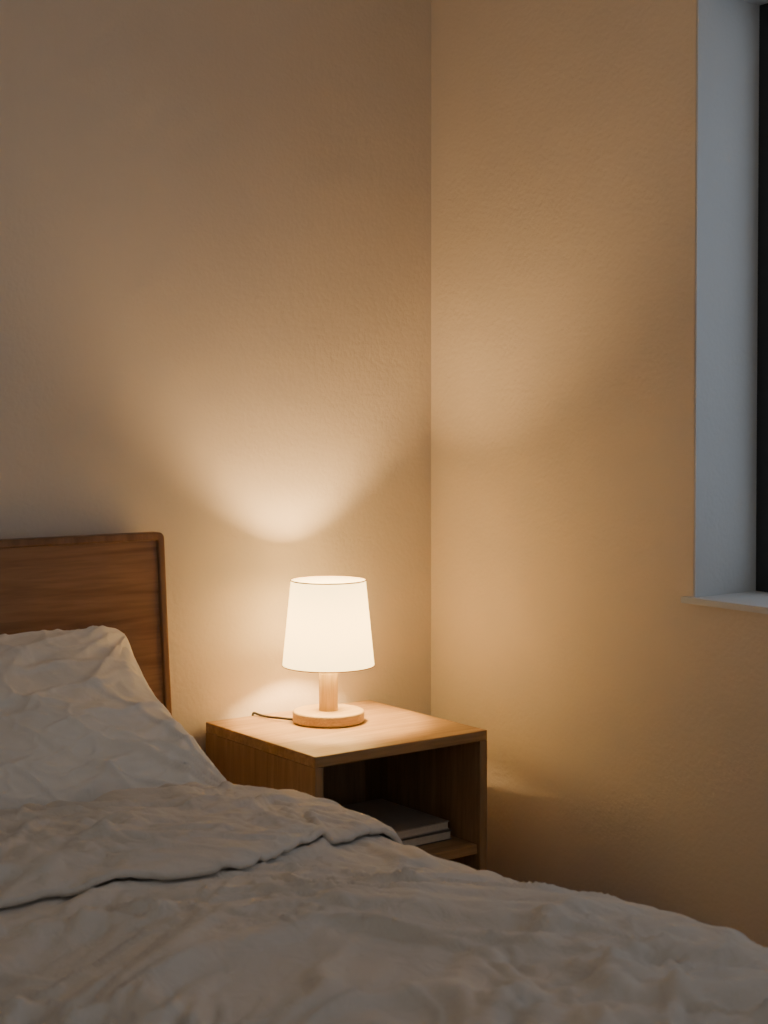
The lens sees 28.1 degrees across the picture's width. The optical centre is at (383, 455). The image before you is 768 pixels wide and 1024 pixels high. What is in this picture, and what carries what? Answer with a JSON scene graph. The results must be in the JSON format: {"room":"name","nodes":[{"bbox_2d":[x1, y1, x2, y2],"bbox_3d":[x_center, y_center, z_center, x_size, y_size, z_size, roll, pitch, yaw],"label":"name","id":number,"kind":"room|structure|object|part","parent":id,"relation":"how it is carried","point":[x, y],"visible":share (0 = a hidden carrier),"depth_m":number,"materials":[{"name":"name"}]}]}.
{"room":"bedroom","nodes":[
{"label":"bedroom","id":0,"kind":"room"},
{"bbox_2d":[0,0,430,753],"bbox_3d":[-1.363,-0.210,2.673,4.050,2.600,0.150,-1,2,-36],"label":"wall","id":1,"kind":"structure","parent":0,"point":[215,215],"depth_m":3.33,"materials":[{"name":"paint"}]},
{"bbox_2d":[431,0,767,946],"bbox_3d":[1.456,-0.194,2.045,0.250,2.600,4.200,-1,2,-36],"label":"wall","id":2,"kind":"structure","parent":0,"point":[625,721],"depth_m":3.25,"materials":[{"name":"paint"}]},
{"bbox_2d":[681,591,767,613],"bbox_3d":[1.106,0.298,2.462,0.196,0.012,1.505,-1,2,-36],"label":"windowsill","id":3,"kind":"structure","parent":2,"relation":"attached to","point":[751,601],"depth_m":2.96,"materials":[{"name":"white paint"}]},
{"bbox_2d":[694,0,767,596],"bbox_3d":[1.113,-0.297,2.452,0.179,1.185,1.467,-1,2,-36],"label":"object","id":4,"kind":"structure","parent":2,"relation":"attached to","point":[727,47],"depth_m":3.04,"materials":[{"name":"white paint"}]},
{"bbox_2d":[756,3,767,591],"bbox_3d":[1.207,-0.299,2.522,0.055,1.185,1.467,-1,2,-36],"label":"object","id":5,"kind":"object","parent":2,"relation":"attached to","point":[762,319],"visible":0.87,"depth_m":3.08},
{"bbox_3d":[-0.120,1.184,1.017,4.050,0.100,4.350,-1,2,-36],"label":"floor","id":6,"kind":"structure","parent":0,"visible":0},
{"bbox_2d":[0,532,171,715],"bbox_3d":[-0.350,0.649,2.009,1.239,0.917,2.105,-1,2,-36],"label":"headboard","id":7,"kind":"object","parent":6,"relation":"on","point":[116,580],"visible":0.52,"depth_m":3.09,"materials":[{"name":"brown wood"}]},
{"bbox_2d":[0,625,226,808],"bbox_3d":[-0.671,0.476,2.653,0.708,0.300,0.472,-1,2,-35],"label":"pillow","id":8,"kind":"object","parent":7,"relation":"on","point":[81,720],"visible":0.79,"depth_m":2.63,"materials":[{"name":"fabric"}]},
{"bbox_2d":[0,781,767,1023],"bbox_3d":[-0.164,0.770,1.761,1.468,0.476,1.584,-1,2,-36],"label":"duvet","id":9,"kind":"object","parent":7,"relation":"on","point":[191,902],"visible":1,"depth_m":1.88,"materials":[{"name":"fabric"}]},
{"bbox_2d":[206,700,486,869],"bbox_3d":[-0.084,0.825,3.267,0.434,0.500,0.424,-1,2,-36],"label":"nightstand","id":10,"kind":"object","parent":6,"relation":"on","point":[435,766],"visible":0.33,"depth_m":3.23,"materials":[{"name":"brown wood"}]},
{"bbox_2d":[251,576,374,727],"bbox_3d":[-0.138,0.545,3.333,0.200,0.556,0.262,-1,2,-36],"label":"table lamp","id":11,"kind":"object","parent":10,"relation":"on","point":[328,634],"visible":0.94,"depth_m":3.23,"materials":[{"name":"white fabric"}]},
{"bbox_3d":[-0.246,0.693,3.339,0.132,0.260,0.018,1,2,41],"label":"cord","id":12,"kind":"part","parent":11,"relation":"part of","materials":[{"name":"brown plastic"}]},
{"bbox_3d":[-0.120,0.360,3.304,0.198,0.183,0.198,-1,2,-36],"label":"lamp shade","id":13,"kind":"part","parent":11,"relation":"part of","materials":[{"name":"fabric"}]},
{"bbox_3d":[-0.120,0.488,3.307,0.041,0.122,0.041,-1,2,-36],"label":"stem","id":14,"kind":"part","parent":11,"relation":"part of","materials":[{"name":"brown wood"}]},
{"bbox_2d":[401,829,451,846],"bbox_3d":[-0.007,0.803,3.299,0.193,0.020,0.250,-1,2,-36],"label":"book","id":15,"kind":"object","parent":10,"relation":"on","point":[444,835],"visible":0.12,"depth_m":3.22,"materials":[{"name":"white paper"}]},
{"bbox_2d":[342,798,448,838],"bbox_3d":[-0.009,0.784,3.297,0.189,0.018,0.240,-1,2,-37],"label":"book","id":16,"kind":"object","parent":15,"relation":"on","point":[407,822],"visible":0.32,"depth_m":3.28,"materials":[{"name":"grey paper"}]},
{"bbox_2d":[417,835,476,859],"bbox_3d":[-0.082,0.825,3.265,0.394,0.020,0.404,-1,2,-36],"label":"shelf","id":17,"kind":"object","parent":10,"relation":"attached to","point":[465,846],"depth_m":3.21,"materials":[{"name":"brown wood"}]}
]}

